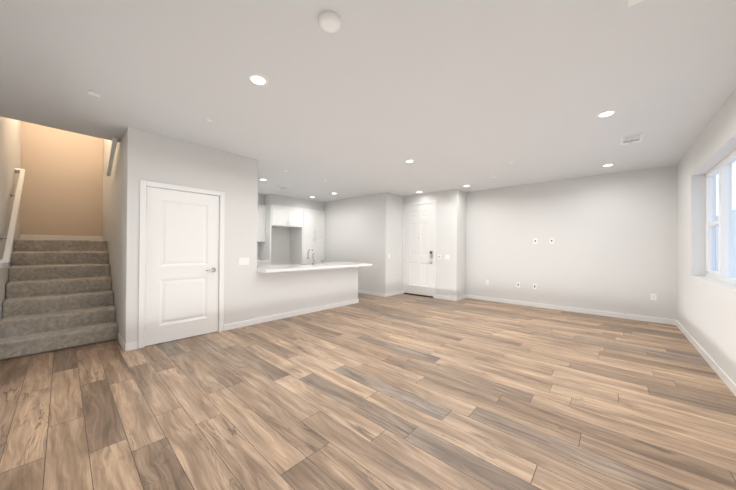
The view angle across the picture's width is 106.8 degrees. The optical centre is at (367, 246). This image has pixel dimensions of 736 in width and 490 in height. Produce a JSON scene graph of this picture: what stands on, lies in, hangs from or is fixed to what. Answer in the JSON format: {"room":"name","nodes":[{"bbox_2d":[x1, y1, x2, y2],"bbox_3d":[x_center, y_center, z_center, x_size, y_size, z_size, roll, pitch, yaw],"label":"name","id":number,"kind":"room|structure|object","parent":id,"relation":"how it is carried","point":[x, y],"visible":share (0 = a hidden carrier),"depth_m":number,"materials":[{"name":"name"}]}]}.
{"room":"empty living room","nodes":[
{"label":"empty living room","id":0,"kind":"room"},
{"bbox_2d":[0,117,20,320],"bbox_3d":[-2.816,-1.089,1.797,8.825,4.700,0.120,0,0,42],"label":"wall","id":1,"kind":"structure","parent":0,"point":[10,145],"depth_m":3.55,"materials":[{"name":"paint"}]},
{"bbox_2d":[0,168,24,267],"bbox_3d":[-4.604,-0.472,3.537,1.808,1.408,0.095,0,0,42],"label":"stair handrail","id":2,"kind":"object","parent":1,"relation":"attached to","point":[5,262],"visible":1,"depth_m":3.38,"materials":[{"name":"white painted wood"}]},
{"bbox_2d":[102,130,126,340],"bbox_3d":[-4.086,-1.084,4.445,3.000,4.700,0.120,0,0,42],"label":"wall","id":3,"kind":"structure","parent":0,"point":[114,211],"depth_m":3.94,"materials":[{"name":"paint"}]},
{"bbox_2d":[106,136,117,175],"bbox_3d":[-3.654,-1.279,3.892,0.841,0.413,0.044,0,0,42],"label":"handrail","id":4,"kind":"object","parent":3,"relation":"attached to","point":[111,154],"visible":0.85,"depth_m":3.85,"materials":[{"name":"white wood"}]},
{"bbox_2d":[117,333,126,351],"bbox_3d":[-3.165,1.223,3.505,0.633,0.090,0.013,0,0,42],"label":"baseboard","id":5,"kind":"structure","parent":3,"relation":"attached to","point":[124,346],"depth_m":3.45,"materials":[{"name":"white wood"}]},
{"bbox_2d":[20,121,290,264],"bbox_3d":[-3.958,-1.070,6.986,0.200,4.700,6.330,0,0,42],"label":"wall","id":6,"kind":"structure","parent":0,"point":[62,191],"depth_m":5.02,"materials":[{"name":"paint"}]},
{"bbox_2d":[20,234,101,239],"bbox_3d":[-5.581,-0.156,5.016,0.013,0.090,1.006,0,0,42],"label":"baseboard","id":7,"kind":"structure","parent":6,"relation":"attached to","point":[57,237],"depth_m":4.98,"materials":[{"name":"white wood"}]},
{"bbox_2d":[257,204,264,243],"bbox_3d":[-3.229,-0.642,7.387,0.348,1.020,0.793,0,0,42],"label":"upper cabinet","id":8,"kind":"object","parent":6,"relation":"attached to","point":[261,208],"depth_m":7.48,"materials":[{"name":"white wood"}]},
{"bbox_2d":[265,204,304,227],"bbox_3d":[-2.509,-0.859,7.975,0.638,0.570,0.980,0,0,42],"label":"upper cabinet","id":9,"kind":"object","parent":6,"relation":"attached to","point":[280,216],"depth_m":7.68,"materials":[{"name":"white wood"}]},
{"bbox_2d":[124,127,402,343],"bbox_3d":[-1.025,-0.116,5.528,0.120,2.820,5.834,0,0,42],"label":"wall","id":10,"kind":"structure","parent":0,"point":[151,157],"depth_m":4.29,"materials":[{"name":"paint"}]},
{"bbox_2d":[138,180,224,348],"bbox_3d":[-2.564,0.256,3.810,0.120,2.036,0.872,0,0,42],"label":"door frame","id":11,"kind":"structure","parent":10,"relation":"attached to","point":[219,244],"depth_m":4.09,"materials":[{"name":"white wood"}]},
{"bbox_2d":[145,187,218,345],"bbox_3d":[-2.519,0.255,3.768,0.096,2.022,0.862,0,0,42],"label":"closet door","id":12,"kind":"structure","parent":10,"relation":"in","point":[182,265],"depth_m":3.74,"materials":[{"name":"white wood"}]},
{"bbox_2d":[239,258,248,264],"bbox_3d":[-1.978,0.236,4.367,0.009,0.115,0.164,0,0,42],"label":"light switch","id":13,"kind":"object","parent":10,"relation":"attached to","point":[243,261],"visible":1,"depth_m":4.36,"materials":[{"name":"white plastic"}]},
{"bbox_2d":[223,299,358,330],"bbox_3d":[-1.202,1.246,5.234,0.013,0.090,2.951,0,0,42],"label":"baseboard","id":14,"kind":"structure","parent":10,"relation":"attached to","point":[295,313],"depth_m":4.88,"materials":[{"name":"white wood"}]},
{"bbox_2d":[257,262,371,272],"bbox_3d":[-1.160,0.497,5.653,1.055,0.233,2.577,0,0,42],"label":"countertop","id":15,"kind":"structure","parent":10,"relation":"on","point":[285,267],"depth_m":5.31,"materials":[{"name":"stone"}]},
{"bbox_2d":[307,249,315,264],"bbox_3d":[-1.183,0.211,5.697,0.232,0.336,0.089,0,0,42],"label":"faucet","id":16,"kind":"object","parent":15,"relation":"on","point":[313,261],"visible":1,"depth_m":5.63,"materials":[{"name":"silver metal"}]},
{"bbox_2d":[387,290,401,296],"bbox_3d":[0.723,1.271,7.385,0.013,0.090,0.730,0,0,42],"label":"baseboard","id":17,"kind":"structure","parent":10,"relation":"attached to","point":[397,292],"depth_m":7.37,"materials":[{"name":"white wood"}]},
{"bbox_2d":[258,194,323,210],"bbox_3d":[-2.789,-1.289,7.714,0.570,0.277,3.446,0,0,42],"label":"soffit","id":18,"kind":"structure","parent":0,"point":[268,199],"depth_m":7.88,"materials":[{"name":"paint"}]},
{"bbox_2d":[324,193,382,292],"bbox_3d":[-0.777,-0.100,8.294,3.200,2.820,0.120,0,0,42],"label":"wall","id":19,"kind":"structure","parent":0,"point":[353,230],"depth_m":7.74,"materials":[{"name":"paint"}]},
{"bbox_2d":[358,290,386,296],"bbox_3d":[-0.452,1.265,7.901,2.453,0.090,0.016,0,0,42],"label":"baseboard","id":20,"kind":"structure","parent":19,"relation":"attached to","point":[359,291],"depth_m":7.38,"materials":[{"name":"white wood"}]},
{"bbox_2d":[0,293,735,489],"bbox_3d":[-0.749,1.338,4.112,9.025,0.100,9.330,0,0,42],"label":"floor","id":21,"kind":"structure","parent":0,"point":[395,392],"depth_m":2.18,"materials":[{"name":"brown wood"}]},
{"bbox_2d":[0,239,117,359],"bbox_3d":[-4.655,0.576,4.179,2.505,1.370,1.000,0,0,42],"label":"stairs","id":22,"kind":"structure","parent":21,"relation":"on","point":[59,294],"depth_m":3.72,"materials":[{"name":"carpet"}]},
{"bbox_2d":[257,260,270,265],"bbox_3d":[-3.007,0.856,7.436,0.619,0.868,0.397,0,0,42],"label":"base cabinet","id":23,"kind":"object","parent":21,"relation":"on","point":[263,262],"depth_m":7.30,"materials":[{"name":"white wood"}]},
{"bbox_2d":[290,209,324,263],"bbox_3d":[-1.906,0.084,8.650,0.638,2.440,0.847,0,0,42],"label":"tall cabinet","id":24,"kind":"object","parent":21,"relation":"on","point":[307,226],"depth_m":8.40,"materials":[{"name":"white wood"}]},
{"bbox_2d":[0,0,735,202],"bbox_3d":[-0.235,-1.475,4.679,9.025,0.100,7.850,0,0,42],"label":"ceiling","id":25,"kind":"structure","parent":0,"point":[369,97],"depth_m":2.39,"materials":[{"name":"paint"}]},
{"bbox_2d":[88,90,100,96],"bbox_3d":[-2.593,-1.447,2.588,0.080,0.012,0.080,0,0,42],"label":"detector","id":26,"kind":"object","parent":25,"relation":"attached to","point":[93,93],"visible":0.98,"depth_m":2.57,"materials":[{"name":"white plastic"}]},
{"bbox_2d":[247,73,268,85],"bbox_3d":[-0.948,-1.437,2.357,0.170,0.010,0.170,0,0,42],"label":"recessed light","id":27,"kind":"object","parent":25,"relation":"in","point":[257,79],"visible":1,"depth_m":2.35,"materials":[{"name":"white"}]},
{"bbox_2d":[274,185,289,188],"bbox_3d":[-2.075,-1.413,6.600,0.205,0.028,0.360,0,0,42],"label":"ceiling vent","id":28,"kind":"object","parent":25,"relation":"in","point":[281,187],"visible":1,"depth_m":6.57,"materials":[{"name":"white metal"}]},
{"bbox_2d":[318,11,340,32],"bbox_3d":[-0.245,-1.422,1.741,0.144,0.036,0.144,0,0,42],"label":"smoke detector","id":29,"kind":"object","parent":25,"relation":"attached to","point":[329,21],"visible":0.98,"depth_m":1.71,"materials":[{"name":"white plastic"}]},
{"bbox_2d":[404,159,414,162],"bbox_3d":[0.688,-1.413,4.529,0.170,0.010,0.170,0,0,42],"label":"recessed light","id":30,"kind":"object","parent":25,"relation":"in","point":[409,160],"visible":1,"depth_m":4.51,"materials":[{"name":"white"}]},
{"bbox_2d":[596,109,616,117],"bbox_3d":[2.534,-1.409,2.904,0.170,0.010,0.170,0,0,42],"label":"recessed light","id":31,"kind":"object","parent":25,"relation":"in","point":[606,113],"visible":1,"depth_m":2.89,"materials":[{"name":"white"}]},
{"bbox_2d":[620,133,643,145],"bbox_3d":[3.447,-1.390,3.576,0.205,0.028,0.360,0,0,42],"label":"ceiling vent","id":32,"kind":"object","parent":25,"relation":"in","point":[631,139],"visible":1,"depth_m":3.55,"materials":[{"name":"white metal"}]},
{"bbox_2d":[628,0,644,6],"bbox_3d":[1.503,-1.415,1.422,0.205,0.028,0.360,0,0,42],"label":"ceiling vent","id":33,"kind":"object","parent":25,"relation":"in","point":[632,2],"visible":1,"depth_m":1.59,"materials":[{"name":"white metal"}]},
{"bbox_2d":[403,165,676,319],"bbox_3d":[3.238,-0.082,6.164,5.625,2.820,0.780,0,0,42],"label":"wall","id":34,"kind":"structure","parent":0,"point":[613,248],"depth_m":5.61,"materials":[{"name":"paint"}]},
{"bbox_2d":[404,293,432,297],"bbox_3d":[1.375,1.305,7.359,0.906,0.032,0.140,0,0,42],"label":"sill","id":35,"kind":"structure","parent":34,"relation":"attached to","point":[419,295],"depth_m":7.30,"materials":[{"name":"brown metal"}]},
{"bbox_2d":[404,203,433,295],"bbox_3d":[1.353,0.082,7.332,0.902,2.404,0.106,0,0,42],"label":"front door","id":36,"kind":"structure","parent":34,"relation":"in","point":[419,245],"depth_m":7.32,"materials":[{"name":"painted wood"},{"name":"metal"}]},
{"bbox_2d":[402,200,435,297],"bbox_3d":[1.389,0.067,7.363,1.026,2.508,0.136,0,0,42],"label":"door frame","id":37,"kind":"structure","parent":34,"relation":"attached to","point":[434,257],"depth_m":7.20,"materials":[{"name":"white wood"}]},
{"bbox_2d":[435,295,455,300],"bbox_3d":[1.929,1.277,6.789,0.554,0.090,0.016,0,0,42],"label":"baseboard","id":38,"kind":"structure","parent":34,"relation":"attached to","point":[436,296],"depth_m":6.78,"materials":[{"name":"white wood"}]},
{"bbox_2d":[456,295,466,300],"bbox_3d":[2.327,1.280,6.808,0.013,0.090,0.573,0,0,42],"label":"baseboard","id":39,"kind":"structure","parent":34,"relation":"attached to","point":[464,296],"depth_m":6.80,"materials":[{"name":"white wood"}]},
{"bbox_2d":[467,295,674,324],"bbox_3d":[3.863,1.285,5.834,3.600,0.090,0.013,0,0,42],"label":"baseboard","id":40,"kind":"structure","parent":34,"relation":"attached to","point":[579,310],"depth_m":5.46,"materials":[{"name":"white wood"}]},
{"bbox_2d":[651,294,655,299],"bbox_3d":[5.022,0.888,4.805,0.072,0.115,0.008,0,0,42],"label":"electrical outlet","id":41,"kind":"object","parent":34,"relation":"attached to","point":[653,296],"visible":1,"depth_m":4.80,"materials":[{"name":"white plastic"}]},
{"bbox_2d":[677,88,735,383],"bbox_3d":[2.875,-0.108,1.826,0.220,2.820,7.930,0,0,42],"label":"wall","id":42,"kind":"structure","parent":0,"point":[706,312],"depth_m":3.42,"materials":[{"name":"paint"}]},
{"bbox_2d":[675,320,735,395],"bbox_3d":[2.745,1.256,1.859,0.013,0.090,7.430,0,0,42],"label":"baseboard","id":43,"kind":"structure","parent":42,"relation":"attached to","point":[723,376],"depth_m":2.99,"materials":[{"name":"white wood"}]},
{"bbox_2d":[706,150,735,284],"bbox_3d":[3.846,-0.301,2.831,0.085,1.390,2.320,0,0,42],"label":"window","id":44,"kind":"structure","parent":42,"relation":"in","point":[723,170],"depth_m":3.17,"materials":[{"name":"white plastic"}]},
{"bbox_3d":[18.305,5.437,-3.104,29.100,0.100,60.000,0,0,42],"label":"ground","id":45,"kind":"structure","parent":0,"visible":0},
{"bbox_2d":[716,209,735,277],"bbox_3d":[40.364,2.082,32.553,7.800,7.300,87.500,0,0,42],"label":"building","id":46,"kind":"object","parent":45,"relation":"on","point":[734,246],"depth_m":13.54,"materials":[{"name":"white"}]}
]}

